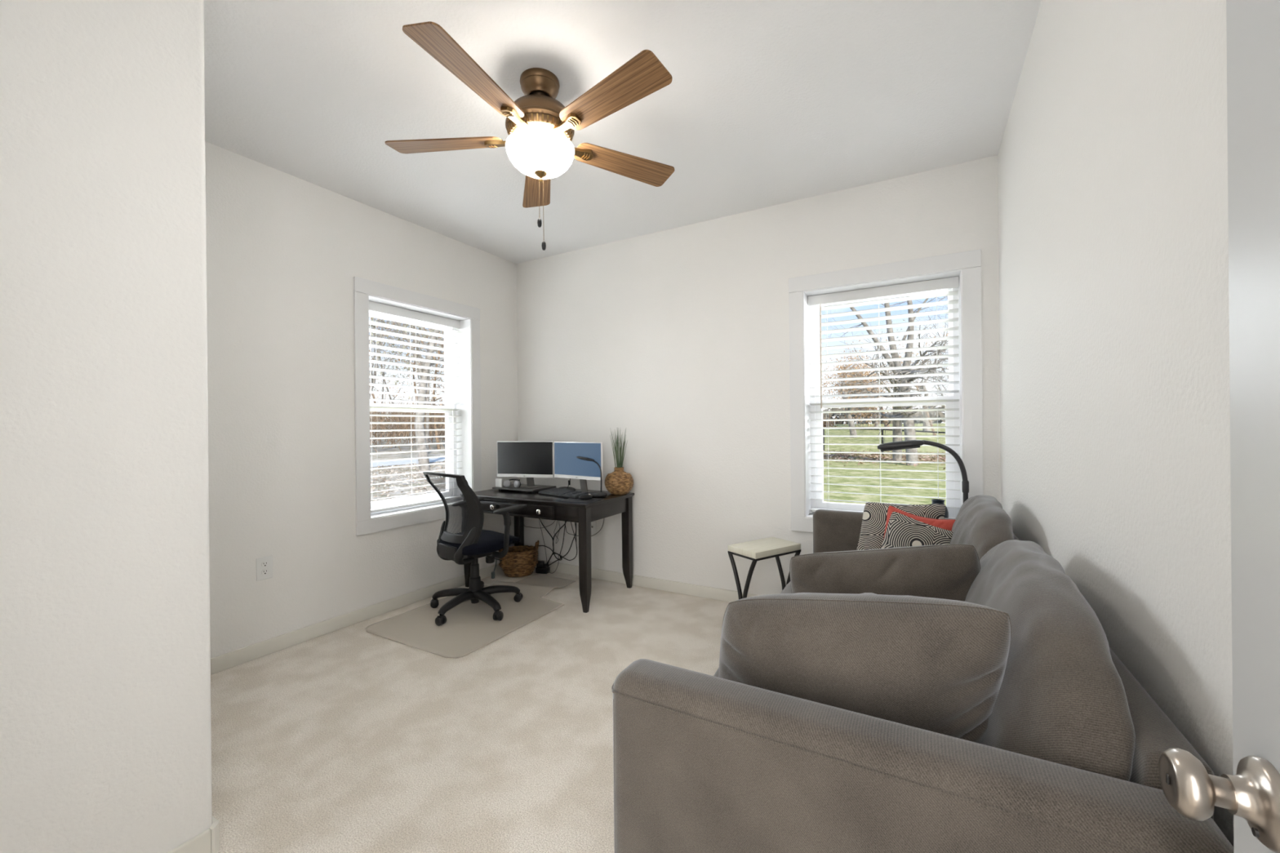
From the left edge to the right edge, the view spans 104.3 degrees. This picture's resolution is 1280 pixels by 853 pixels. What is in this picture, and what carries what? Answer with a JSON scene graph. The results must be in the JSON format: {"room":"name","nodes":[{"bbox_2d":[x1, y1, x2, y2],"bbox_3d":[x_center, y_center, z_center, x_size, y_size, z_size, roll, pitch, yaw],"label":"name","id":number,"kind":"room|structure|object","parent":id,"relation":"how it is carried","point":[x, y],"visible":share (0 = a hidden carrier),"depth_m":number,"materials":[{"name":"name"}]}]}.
{"room":"home office","nodes":[
{"label":"home office","id":0,"kind":"room"},
{"bbox_2d":[0,0,212,852],"bbox_3d":[-2.273,-0.095,1.088,1.356,2.740,1.655,-1,0,30],"label":"wall","id":1,"kind":"structure","parent":0,"point":[105,722],"depth_m":1.28,"materials":[{"name":"white paint"}]},
{"bbox_2d":[166,816,219,852],"bbox_3d":[-2.039,1.231,1.465,1.370,0.083,0.809,-1,0,30],"label":"baseboard","id":2,"kind":"structure","parent":1,"relation":"attached to","point":[208,841],"depth_m":1.45,"materials":[{"name":"white paint"}]},
{"bbox_2d":[204,141,518,657],"bbox_3d":[-1.839,-0.101,3.399,0.165,2.740,2.995,-1,0,30],"label":"wall","id":3,"kind":"structure","parent":0,"point":[285,251],"depth_m":2.95,"materials":[{"name":"white paint"}]},
{"bbox_2d":[256,555,272,581],"bbox_3d":[-2.089,0.788,2.767,0.008,0.124,0.080,-1,0,30],"label":"wall outlet","id":4,"kind":"object","parent":3,"relation":"attached to","point":[264,565],"visible":1,"depth_m":2.76,"materials":[{"name":"white plastic"}]},
{"bbox_2d":[261,568,268,575],"bbox_3d":[-2.088,0.810,2.767,0.008,0.033,0.033,-1,0,30],"label":"receptacle","id":5,"kind":"object","parent":4,"relation":"attached to","point":[264,571],"depth_m":2.76,"materials":[{"name":"white plastic"}]},
{"bbox_2d":[261,560,268,567],"bbox_3d":[-2.089,0.766,2.767,0.008,0.033,0.033,-1,0,30],"label":"receptacle","id":6,"kind":"object","parent":4,"relation":"attached to","point":[264,563],"depth_m":2.76,"materials":[{"name":"white plastic"}]},
{"bbox_2d":[210,563,502,675],"bbox_3d":[-1.764,1.227,3.327,0.014,0.083,2.730,-1,0,30],"label":"baseboard","id":7,"kind":"structure","parent":3,"relation":"attached to","point":[239,656],"depth_m":3.05,"materials":[{"name":"white paint"}]},
{"bbox_2d":[353,276,481,535],"bbox_3d":[-1.690,-0.133,3.728,0.270,1.676,1.045,-1,0,30],"label":"window","id":8,"kind":"structure","parent":3,"relation":"in","point":[365,291],"depth_m":3.72,"materials":[{"name":"white paint"}]},
{"bbox_2d":[368,301,462,512],"bbox_3d":[-1.698,-0.133,3.730,0.072,1.468,0.854,-1,0,30],"label":"window blind","id":9,"kind":"object","parent":8,"relation":"attached to","point":[375,307],"visible":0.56,"depth_m":3.72,"materials":[{"name":"white plastic"}]},
{"bbox_2d":[210,568,728,852],"bbox_3d":[-0.891,1.322,1.322,3.837,0.120,5.690,-1,0,30],"label":"floor","id":10,"kind":"structure","parent":0,"point":[397,731],"depth_m":2.12,"materials":[{"name":"beige carpet"}]},
{"bbox_2d":[491,559,497,578],"bbox_3d":[-1.205,1.177,4.119,0.062,0.171,0.026,-1,0,30],"label":"cable","id":11,"kind":"object","parent":10,"relation":"on","point":[492,572],"visible":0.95,"depth_m":4.12,"materials":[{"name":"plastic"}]},
{"bbox_2d":[498,540,538,577],"bbox_3d":[-1.031,1.115,4.222,0.350,0.277,0.267,-1,0,-13],"label":"wicker basket","id":12,"kind":"object","parent":10,"relation":"on","point":[520,561],"visible":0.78,"depth_m":4.13,"materials":[{"name":"brown wicker"}]},
{"bbox_2d":[535,560,550,573],"bbox_3d":[-0.837,1.209,4.277,0.110,0.100,0.071,-1,0,18],"label":"power adapter","id":13,"kind":"object","parent":10,"relation":"on","point":[541,568],"visible":0.96,"depth_m":4.25,"materials":[{"name":"black plastic"}]},
{"bbox_2d":[460,487,634,613],"bbox_3d":[-0.728,0.891,3.892,1.215,0.735,0.657,-1,0,30],"label":"desk","id":14,"kind":"object","parent":10,"relation":"on","point":[584,513],"visible":0.67,"depth_m":3.62,"materials":[{"name":"brown wood"}]},
{"bbox_2d":[492,484,555,493],"bbox_3d":[-0.956,0.511,4.109,0.430,0.028,0.295,-1,0,30],"label":"monitor stand","id":15,"kind":"object","parent":14,"relation":"on","point":[512,487],"visible":0.62,"depth_m":4.01,"materials":[{"name":"grey plastic"}]},
{"bbox_2d":[495,478,502,487],"bbox_3d":[-1.162,0.465,4.099,0.072,0.070,0.014,-1,0,30],"label":"card holder","id":16,"kind":"object","parent":15,"relation":"on","point":[499,482],"visible":1,"depth_m":4.09,"materials":[{"name":"white plastic"}]},
{"bbox_2d":[503,479,520,488],"bbox_3d":[-1.033,0.466,4.080,0.160,0.065,0.097,-1,0,21],"label":"headphones","id":17,"kind":"object","parent":15,"relation":"on","point":[507,483],"visible":1,"depth_m":4.06,"materials":[{"name":"grey metal"}]},
{"bbox_2d":[503,480,511,487],"bbox_3d":[-1.087,0.468,4.071,0.062,0.062,0.025,-1,0,-2],"label":"ear cup","id":18,"kind":"object","parent":17,"relation":"on","point":[507,483],"depth_m":4.06,"materials":[{"name":"black plastic"}]},
{"bbox_2d":[513,480,520,488],"bbox_3d":[-0.997,0.467,4.037,0.063,0.062,0.037,-1,0,30],"label":"ear cup","id":19,"kind":"object","parent":17,"relation":"on","point":[517,483],"depth_m":4.02,"materials":[{"name":"black plastic"}]},
{"bbox_2d":[497,441,554,488],"bbox_3d":[-0.925,0.309,4.099,0.510,0.378,0.125,-1,0,16],"label":"monitor","id":20,"kind":"object","parent":15,"relation":"on","point":[530,460],"visible":0.98,"depth_m":4.05,"materials":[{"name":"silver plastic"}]},
{"bbox_2d":[538,518,546,560],"bbox_3d":[-0.848,0.909,4.317,0.100,0.540,0.004,-1,0,30],"label":"cable","id":21,"kind":"object","parent":14,"relation":"hanging from","point":[539,518],"visible":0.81,"depth_m":4.31,"materials":[{"name":"black plastic"}]},
{"bbox_2d":[539,519,562,564],"bbox_3d":[-0.771,0.912,4.239,0.274,0.548,0.019,-1,0,30],"label":"cable","id":22,"kind":"object","parent":14,"relation":"hanging from","point":[553,553],"visible":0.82,"depth_m":4.22,"materials":[{"name":"black plastic"}]},
{"bbox_2d":[546,521,566,564],"bbox_3d":[-0.694,0.909,4.169,0.278,0.544,0.024,-1,0,34],"label":"cable","id":23,"kind":"object","parent":14,"relation":"hanging from","point":[566,522],"visible":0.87,"depth_m":4.18,"materials":[{"name":"black plastic"}]},
{"bbox_2d":[538,522,577,560],"bbox_3d":[-0.734,0.882,4.247,0.486,0.488,0.007,-1,0,30],"label":"cable","id":24,"kind":"object","parent":14,"relation":"hanging from","point":[575,522],"visible":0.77,"depth_m":4.15,"materials":[{"name":"black plastic"}]},
{"bbox_2d":[546,522,576,566],"bbox_3d":[-0.659,0.914,4.130,0.336,0.554,0.028,-1,0,35],"label":"cable","id":25,"kind":"object","parent":14,"relation":"hanging from","point":[575,522],"visible":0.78,"depth_m":4.08,"materials":[{"name":"black plastic"}]},
{"bbox_2d":[559,521,565,558],"bbox_3d":[-0.645,0.877,4.185,0.086,0.481,0.007,-1,0,30],"label":"cable","id":26,"kind":"object","parent":14,"relation":"hanging from","point":[565,522],"visible":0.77,"depth_m":4.18,"materials":[{"name":"black plastic"}]},
{"bbox_2d":[538,488,590,498],"bbox_3d":[-0.575,0.504,3.757,0.450,0.036,0.152,-1,0,43],"label":"keyboard","id":27,"kind":"object","parent":14,"relation":"on","point":[552,491],"visible":0.99,"depth_m":3.72,"materials":[{"name":"black plastic"}]},
{"bbox_2d":[558,486,575,491],"bbox_3d":[-0.584,0.501,3.953,0.169,0.042,0.075,-1,0,30],"label":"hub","id":28,"kind":"object","parent":14,"relation":"on","point":[562,487],"visible":0.46,"depth_m":3.92,"materials":[{"name":"black plastic"}]},
{"bbox_2d":[554,441,603,492],"bbox_3d":[-0.454,0.321,3.868,0.497,0.402,0.125,-1,0,36],"label":"monitor","id":29,"kind":"object","parent":14,"relation":"on","point":[566,465],"visible":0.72,"depth_m":3.83,"materials":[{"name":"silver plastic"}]},
{"bbox_2d":[558,497,603,503],"bbox_3d":[-0.414,0.519,3.499,0.250,0.004,0.200,-1,0,22],"label":"mouse pad","id":30,"kind":"object","parent":14,"relation":"on","point":[570,500],"visible":0.76,"depth_m":3.46,"materials":[{"name":"black fabric"}]},
{"bbox_2d":[578,493,592,499],"bbox_3d":[-0.385,0.498,3.524,0.105,0.037,0.060,-1,0,-37],"label":"mouse","id":31,"kind":"object","parent":30,"relation":"on","point":[587,496],"visible":1,"depth_m":3.50,"materials":[{"name":"black plastic"}]},
{"bbox_2d":[565,519,604,536],"bbox_3d":[-0.460,0.775,4.109,0.425,0.279,0.005,-1,0,30],"label":"cable","id":32,"kind":"object","parent":14,"relation":"hanging from","point":[603,519],"visible":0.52,"depth_m":4.06,"materials":[{"name":"black plastic"}]},
{"bbox_2d":[576,456,607,497],"bbox_3d":[-0.371,0.373,3.711,0.272,0.294,0.100,-1,0,30],"label":"desk lamp","id":33,"kind":"object","parent":14,"relation":"on","point":[595,494],"visible":0.91,"depth_m":3.68,"materials":[{"name":"grey metal"}]},
{"bbox_2d":[604,466,633,494],"bbox_3d":[-0.161,0.415,3.814,0.228,0.206,0.228,-1,0,30],"label":"woven vase","id":34,"kind":"object","parent":14,"relation":"on","point":[620,482],"visible":1,"depth_m":3.73,"materials":[{"name":"brown wicker"}]},
{"bbox_2d":[609,429,627,467],"bbox_3d":[-0.161,0.237,3.812,0.129,0.462,0.058,-1,0,21],"label":"grass stems","id":35,"kind":"object","parent":34,"relation":"in","point":[619,451],"visible":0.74,"depth_m":3.80,"materials":[{"name":"green plant"}]},
{"bbox_2d":[728,537,800,599],"bbox_3d":[0.768,0.985,3.055,0.402,0.520,0.232,-1,0,-33],"label":"stool","id":36,"kind":"object","parent":10,"relation":"on","point":[756,550],"visible":0.58,"depth_m":2.99,"materials":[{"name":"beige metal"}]},
{"bbox_2d":[611,495,1234,852],"bbox_3d":[0.912,0.781,1.846,0.952,0.926,2.373,-1,0,30],"label":"sofa","id":37,"kind":"object","parent":10,"relation":"on","point":[1066,760],"visible":0.62,"depth_m":0.85,"materials":[{"name":"grey fabric"}]},
{"bbox_2d":[713,667,719,677],"bbox_3d":[0.570,0.863,1.450,0.745,0.195,1.074,-1,0,30],"label":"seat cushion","id":38,"kind":"object","parent":37,"relation":"on","point":[716,674],"depth_m":1.60,"materials":[{"name":"grey fabric"}]},
{"bbox_2d":[780,582,791,594],"bbox_3d":[1.092,0.857,2.373,0.746,0.197,1.048,-1,0,30],"label":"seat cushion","id":39,"kind":"object","parent":37,"relation":"on","point":[787,589],"depth_m":2.38,"materials":[{"name":"grey fabric"}]},
{"bbox_2d":[718,592,1011,743],"bbox_3d":[0.461,0.612,1.148,0.630,0.516,0.306,-1,0,27],"label":"throw cushion","id":40,"kind":"object","parent":37,"relation":"on","point":[938,665],"visible":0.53,"depth_m":0.99,"materials":[{"name":"grey fabric"}]},
{"bbox_2d":[789,544,980,601],"bbox_3d":[0.798,0.615,1.639,0.575,0.513,0.242,-1,0,32],"label":"throw cushion","id":41,"kind":"object","parent":37,"relation":"on","point":[944,571],"visible":0.42,"depth_m":1.54,"materials":[{"name":"grey fabric"}]},
{"bbox_2d":[856,502,945,550],"bbox_3d":[1.364,0.600,2.627,0.445,0.390,0.169,-1,0,23],"label":"patterned cushion","id":42,"kind":"object","parent":37,"relation":"on","point":[874,515],"visible":0.38,"depth_m":2.64,"materials":[{"name":"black fabric"}]},
{"bbox_2d":[880,506,955,548],"bbox_3d":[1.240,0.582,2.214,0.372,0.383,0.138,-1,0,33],"label":"patterned cushion","id":43,"kind":"object","parent":37,"relation":"on","point":[902,531],"visible":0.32,"depth_m":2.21,"materials":[{"name":"fabric"}]},
{"bbox_2d":[950,495,1013,559],"bbox_3d":[1.435,0.564,2.172,0.252,0.501,1.057,-1,0,30],"label":"cushion","id":44,"kind":"object","parent":37,"relation":"on","point":[981,522],"depth_m":1.91,"materials":[{"name":"grey fabric"}]},
{"bbox_2d":[964,540,1135,781],"bbox_3d":[0.919,0.568,1.256,0.254,0.500,1.089,-1,0,30],"label":"cushion","id":45,"kind":"object","parent":37,"relation":"on","point":[1062,698],"depth_m":0.88,"materials":[{"name":"grey fabric"}]},
{"bbox_2d":[877,440,968,502],"bbox_3d":[1.656,0.657,2.870,0.508,1.159,0.128,-1,0,30],"label":"floor lamp","id":46,"kind":"object","parent":10,"relation":"on","point":[908,444],"visible":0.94,"depth_m":2.85,"materials":[{"name":"black metal"}]},
{"bbox_3d":[-1.022,1.239,3.484,0.868,0.035,1.400,-1,0,30],"label":"chair mat","id":47,"kind":"object","parent":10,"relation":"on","visible":0},
{"bbox_2d":[422,471,526,626],"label":"office chair","id":48,"kind":"object","parent":47,"relation":"on","point":[472,543],"visible":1,"depth_m":3.28,"materials":[{"name":"black plastic"}]},
{"bbox_2d":[204,0,1041,263],"bbox_3d":[-0.919,-1.538,1.321,3.837,0.120,5.690,-1,0,30],"label":"ceiling","id":49,"kind":"structure","parent":0,"point":[766,103],"depth_m":2.24,"materials":[{"name":"white paint"}]},
{"bbox_2d":[385,21,674,250],"bbox_3d":[-0.426,-1.123,2.102,1.289,0.720,1.273,-1,0,30],"label":"ceiling fan","id":50,"kind":"object","parent":49,"relation":"hanging from","point":[540,128],"visible":1,"depth_m":2.02,"materials":[{"name":"brown wood"}]},
{"bbox_2d":[515,155,1000,595],"bbox_3d":[0.528,-0.124,3.685,3.672,2.740,0.165,-1,0,30],"label":"wall","id":51,"kind":"structure","parent":0,"point":[677,340],"depth_m":3.62,"materials":[{"name":"white paint"}]},
{"bbox_2d":[591,520,596,534],"bbox_3d":[-0.395,0.830,4.111,0.080,0.124,0.012,-1,0,30],"label":"wall outlet","id":52,"kind":"object","parent":51,"relation":"attached to","point":[593,524],"visible":0.66,"depth_m":4.10,"materials":[{"name":"white plastic"}]},
{"bbox_2d":[534,559,759,602],"bbox_3d":[0.453,1.206,3.633,3.572,0.083,0.014,-1,0,30],"label":"baseboard","id":53,"kind":"structure","parent":51,"relation":"attached to","point":[711,593],"depth_m":3.80,"materials":[{"name":"white paint"}]},
{"bbox_2d":[788,248,982,532],"bbox_3d":[1.522,-0.151,3.159,1.059,1.677,0.270,-1,0,30],"label":"window","id":54,"kind":"structure","parent":51,"relation":"in","point":[966,265],"depth_m":3.07,"materials":[{"name":"white paint"}]},
{"bbox_2d":[808,276,960,518],"bbox_3d":[1.524,-0.151,3.168,0.868,1.469,0.071,-1,0,30],"label":"window blind","id":55,"kind":"object","parent":54,"relation":"attached to","point":[948,282],"visible":0.92,"depth_m":3.15,"materials":[{"name":"white plastic"}]},
{"bbox_2d":[931,498,948,518],"bbox_3d":[1.758,0.509,2.932,0.106,0.155,0.106,-1,0,30],"label":"vase","id":56,"kind":"object","parent":54,"relation":"on","point":[935,501],"visible":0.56,"depth_m":2.90,"materials":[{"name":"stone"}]},
{"bbox_2d":[997,0,1233,846],"bbox_3d":[0.705,-0.123,0.373,0.100,2.740,5.425,-1,0,30],"label":"wall","id":57,"kind":"structure","parent":0,"point":[1113,154],"depth_m":1.03,"materials":[{"name":"white paint"}]},
{"bbox_3d":[-0.732,-0.109,0.184,2.216,2.740,0.120,-1,0,30],"label":"wall","id":58,"kind":"structure","parent":0,"visible":0},
{"bbox_2d":[1158,0,1279,852],"bbox_3d":[0.330,0.225,0.118,0.095,2.028,0.768,-1,0,30],"label":"door","id":59,"kind":"structure","parent":58,"relation":"in","point":[1252,794],"depth_m":0.41,"materials":[{"name":"grey paint"}]},
{"label":"outside","id":60,"kind":"structure","parent":0,"visible":0},
{"bbox_2d":[370,457,445,466],"bbox_3d":[-7.263,1.680,32.852,4.018,0.008,70.032,-1,0,29],"label":"gravel drive","id":61,"kind":"structure","parent":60,"point":[437,459],"depth_m":24.07,"materials":[{"name":"white gravel"}]},
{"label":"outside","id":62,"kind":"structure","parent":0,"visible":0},
{"bbox_2d":[822,423,946,506],"bbox_3d":[46.826,0.357,30.953,69.000,1.650,160.000,-1,0,30],"label":"lawn","id":63,"kind":"structure","parent":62,"point":[922,449],"depth_m":16.14,"materials":[{"name":"green plant"}]},
{"bbox_2d":[822,415,839,426],"bbox_3d":[19.227,-0.503,51.264,2.568,1.394,2.490,-1,0,30],"label":"shrub","id":64,"kind":"object","parent":63,"relation":"on","point":[824,422],"visible":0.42,"depth_m":50.90,"materials":[{"name":"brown plant"}]},
{"bbox_2d":[819,358,863,430],"bbox_3d":[11.436,-2.878,35.076,8.993,8.377,7.396,-1,0,30],"label":"bare tree","id":65,"kind":"object","parent":63,"relation":"on","point":[835,358],"visible":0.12,"depth_m":35.18,"materials":[{"name":"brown plant"}]},
{"bbox_2d":[822,339,893,437],"bbox_3d":[16.169,-2.562,37.400,5.441,7.196,7.126,-1,0,30],"label":"tree","id":66,"kind":"object","parent":63,"relation":"on","point":[852,432],"visible":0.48,"depth_m":37.19,"materials":[{"name":"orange plant"}]},
{"bbox_2d":[824,351,890,429],"bbox_3d":[20.605,-3.172,46.653,5.891,7.719,8.039,-1,0,-14],"label":"tree","id":67,"kind":"object","parent":63,"relation":"on","point":[885,422],"visible":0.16,"depth_m":45.67,"materials":[{"name":"brown plant"}]},
{"bbox_2d":[844,363,890,426],"bbox_3d":[23.636,-3.213,51.404,5.538,7.023,5.930,-1,0,30],"label":"tree","id":68,"kind":"object","parent":63,"relation":"on","point":[875,417],"visible":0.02,"depth_m":50.81,"materials":[{"name":"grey plant"}]},
{"bbox_2d":[822,428,945,454],"bbox_3d":[11.962,0.820,25.074,0.826,1.604,17.645,-1,0,-27],"label":"fence","id":69,"kind":"object","parent":63,"relation":"on","point":[833,428],"visible":0.13,"depth_m":25.20,"materials":[{"name":"grey"}]},
{"bbox_2d":[822,448,946,469],"bbox_3d":[12.454,1.348,24.027,16.246,0.379,14.487,-1,0,30],"label":"fallen leaves","id":70,"kind":"object","parent":63,"relation":"on","point":[834,456],"visible":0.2,"depth_m":23.11,"materials":[{"name":"brown plant"}]},
{"bbox_2d":[821,291,948,465],"bbox_3d":[10.731,-5.144,20.893,11.913,13.617,6.379,-1,0,13],"label":"oak tree","id":71,"kind":"object","parent":63,"relation":"on","point":[909,457],"visible":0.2,"depth_m":20.29,"materials":[{"name":"grey plant"}]},
{"bbox_2d":[869,347,945,431],"bbox_3d":[22.416,-3.474,41.986,6.352,8.051,6.922,-1,0,27],"label":"bare tree","id":72,"kind":"object","parent":63,"relation":"on","point":[922,388],"visible":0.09,"depth_m":41.43,"materials":[{"name":"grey plant"}]},
{"bbox_2d":[871,326,948,435],"bbox_3d":[20.784,-3.300,36.574,7.912,8.433,8.174,-1,0,5],"label":"bare tree","id":73,"kind":"object","parent":63,"relation":"on","point":[917,387],"visible":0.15,"depth_m":36.25,"materials":[{"name":"brown plant"}]},
{"bbox_2d":[874,313,948,395],"bbox_3d":[19.053,-3.005,29.753,6.606,8.712,10.411,-1,0,-25],"label":"bare tree","id":74,"kind":"object","parent":63,"relation":"on","point":[939,388],"visible":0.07,"depth_m":30.22,"materials":[{"name":"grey plant"}]},
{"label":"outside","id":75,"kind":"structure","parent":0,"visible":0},
{"bbox_2d":[369,425,445,502],"bbox_3d":[-27.148,0.596,72.822,101.000,2.550,160.000,-1,0,30],"label":"ground","id":76,"kind":"structure","parent":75,"point":[433,446],"depth_m":20.41,"materials":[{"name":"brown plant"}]},
{"bbox_2d":[368,318,408,391],"bbox_3d":[-28.873,-6.077,50.172,13.234,14.562,11.848,-1,0,-31],"label":"tree","id":77,"kind":"object","parent":76,"relation":"on","point":[377,318],"visible":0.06,"depth_m":52.25,"materials":[{"name":"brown plant"}]},
{"bbox_2d":[368,318,412,402],"bbox_3d":[-25.737,-7.465,45.560,12.788,17.949,18.013,-1,0,-31],"label":"tree","id":78,"kind":"object","parent":76,"relation":"on","point":[371,318],"visible":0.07,"depth_m":48.50,"materials":[{"name":"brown plant"}]},
{"bbox_2d":[368,317,426,355],"bbox_3d":[-23.016,-6.731,36.340,11.808,16.861,17.165,-1,0,25],"label":"tree","id":79,"kind":"object","parent":76,"relation":"on","point":[375,317],"visible":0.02,"depth_m":38.62,"materials":[{"name":"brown plant"}]},
{"bbox_2d":[368,319,431,398],"bbox_3d":[-15.202,-5.665,24.823,12.772,15.167,10.774,-1,0,26],"label":"tree","id":80,"kind":"object","parent":76,"relation":"on","point":[370,326],"visible":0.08,"depth_m":26.68,"materials":[{"name":"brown plant"}]},
{"bbox_2d":[368,317,435,435],"bbox_3d":[-26.866,-8.024,47.604,19.399,18.816,12.889,-1,0,-10],"label":"tree","id":81,"kind":"object","parent":76,"relation":"on","point":[373,395],"visible":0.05,"depth_m":46.97,"materials":[{"name":"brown plant"}]},
{"bbox_2d":[368,317,439,386],"bbox_3d":[-18.305,-5.310,32.507,12.903,14.197,11.551,-1,0,-4],"label":"tree","id":82,"kind":"object","parent":76,"relation":"on","point":[370,317],"visible":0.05,"depth_m":33.45,"materials":[{"name":"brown plant"}]},
{"bbox_2d":[368,318,440,444],"bbox_3d":[-21.737,-5.636,41.512,13.146,14.465,11.769,-1,0,26],"label":"tree","id":83,"kind":"object","parent":76,"relation":"on","point":[373,318],"visible":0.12,"depth_m":40.94,"materials":[{"name":"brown plant"}]},
{"bbox_2d":[368,320,440,436],"bbox_3d":[-25.856,-7.514,51.391,14.709,17.467,12.408,-1,0,30],"label":"tree","id":84,"kind":"object","parent":76,"relation":"on","point":[389,396],"visible":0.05,"depth_m":50.59,"materials":[{"name":"grey plant"}]},
{"bbox_2d":[368,317,442,397],"bbox_3d":[-15.558,-8.130,30.280,16.881,20.045,14.240,-1,0,-11],"label":"tree","id":85,"kind":"object","parent":76,"relation":"on","point":[373,380],"visible":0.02,"depth_m":30.42,"materials":[{"name":"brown plant"}]},
{"bbox_2d":[368,316,444,453],"bbox_3d":[-13.978,-6.782,31.035,14.100,17.330,15.750,-1,0,6],"label":"tree","id":86,"kind":"object","parent":76,"relation":"on","point":[427,425],"visible":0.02,"depth_m":31.31,"materials":[{"name":"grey plant"}]},
{"bbox_2d":[368,319,444,405],"bbox_3d":[-17.453,-6.724,41.810,11.780,16.822,17.125,-1,0,-6],"label":"tree","id":87,"kind":"object","parent":76,"relation":"on","point":[414,370],"visible":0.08,"depth_m":40.88,"materials":[{"name":"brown plant"}]},
{"bbox_2d":[369,391,444,452],"bbox_3d":[-24.751,-1.501,54.164,24.307,6.516,55.863,-1,0,-15],"label":"brush","id":88,"kind":"object","parent":76,"relation":"on","point":[396,419],"visible":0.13,"depth_m":36.70,"materials":[{"name":"brown plant"}]},
{"bbox_2d":[370,460,445,502],"bbox_3d":[-6.114,1.649,16.103,13.692,0.132,16.158,-1,0,30],"label":"leaf litter","id":89,"kind":"object","parent":76,"relation":"on","point":[372,488],"visible":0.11,"depth_m":15.51,"materials":[{"name":"brown plant"}]},
{"bbox_2d":[373,319,442,415],"bbox_3d":[-24.538,-8.445,58.010,13.286,18.703,15.750,-1,0,-16],"label":"tree","id":90,"kind":"object","parent":76,"relation":"on","point":[379,319],"visible":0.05,"depth_m":57.05,"materials":[{"name":"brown plant"}]},
{"bbox_2d":[375,318,444,449],"bbox_3d":[-13.544,-7.089,36.232,12.210,17.857,18.659,-1,0,41],"label":"tree","id":91,"kind":"object","parent":76,"relation":"on","point":[438,447],"visible":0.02,"depth_m":35.22,"materials":[{"name":"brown plant"}]},
{"bbox_2d":[376,322,444,415],"bbox_3d":[-20.671,-7.795,53.273,14.473,17.789,16.167,-1,0,-36],"label":"tree","id":92,"kind":"object","parent":76,"relation":"on","point":[393,322],"visible":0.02,"depth_m":52.66,"materials":[{"name":"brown plant"}]},
{"bbox_2d":[379,328,444,395],"bbox_3d":[-17.868,-7.482,46.456,12.578,17.707,14.911,-1,0,-20],"label":"tree","id":93,"kind":"object","parent":76,"relation":"on","point":[393,328],"visible":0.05,"depth_m":44.69,"materials":[{"name":"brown plant"}]},
{"bbox_2d":[381,320,444,375],"bbox_3d":[-15.798,-7.230,44.703,15.871,17.463,14.208,-1,0,-26],"label":"tree","id":94,"kind":"object","parent":76,"relation":"on","point":[381,321],"visible":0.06,"depth_m":44.34,"materials":[{"name":"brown plant"}]},
{"bbox_2d":[387,321,444,471],"bbox_3d":[-9.326,-4.498,21.241,7.788,12.873,18.893,-1,0,-8],"label":"tree","id":95,"kind":"object","parent":76,"relation":"on","point":[420,426],"visible":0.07,"depth_m":19.48,"materials":[{"name":"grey plant"}]},
{"bbox_2d":[394,328,444,421],"bbox_3d":[-10.828,-5.413,33.731,14.989,14.539,9.959,-1,0,37],"label":"tree","id":96,"kind":"object","parent":76,"relation":"on","point":[419,329],"visible":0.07,"depth_m":33.49,"materials":[{"name":"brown plant"}]},
{"bbox_2d":[400,331,441,380],"bbox_3d":[-10.271,-5.772,36.775,12.280,15.094,13.718,-1,0,26],"label":"tree","id":97,"kind":"object","parent":76,"relation":"on","point":[411,331],"visible":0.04,"depth_m":34.78,"materials":[{"name":"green plant"}]},
{"bbox_2d":[399,329,444,378],"bbox_3d":[-13.181,-6.584,43.871,13.241,16.274,14.791,-1,0,-9],"label":"tree","id":98,"kind":"object","parent":76,"relation":"on","point":[425,330],"visible":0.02,"depth_m":40.13,"materials":[{"name":"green plant"}]},
{"bbox_2d":[409,326,444,391],"bbox_3d":[-23.647,-7.891,63.340,13.978,16.598,11.791,-1,0,-39],"label":"tree","id":99,"kind":"object","parent":76,"relation":"on","point":[416,326],"visible":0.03,"depth_m":61.42,"materials":[{"name":"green plant"}]},
{"bbox_2d":[823,413,862,426],"bbox_3d":[19.956,-0.677,55.365,10.200,1.250,0.070,-1,0,30],"label":"picket fence","id":100,"kind":"object","parent":76,"relation":"on","point":[837,415],"visible":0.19,"depth_m":54.28,"materials":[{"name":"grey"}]},
{"bbox_2d":[822,404,945,424],"bbox_3d":[37.695,-2.023,82.116,86.158,4.494,13.130,-1,0,30],"label":"treeline","id":101,"kind":"object","parent":76,"relation":"on","point":[919,415],"visible":0.06,"depth_m":77.92,"materials":[{"name":"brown plant"}]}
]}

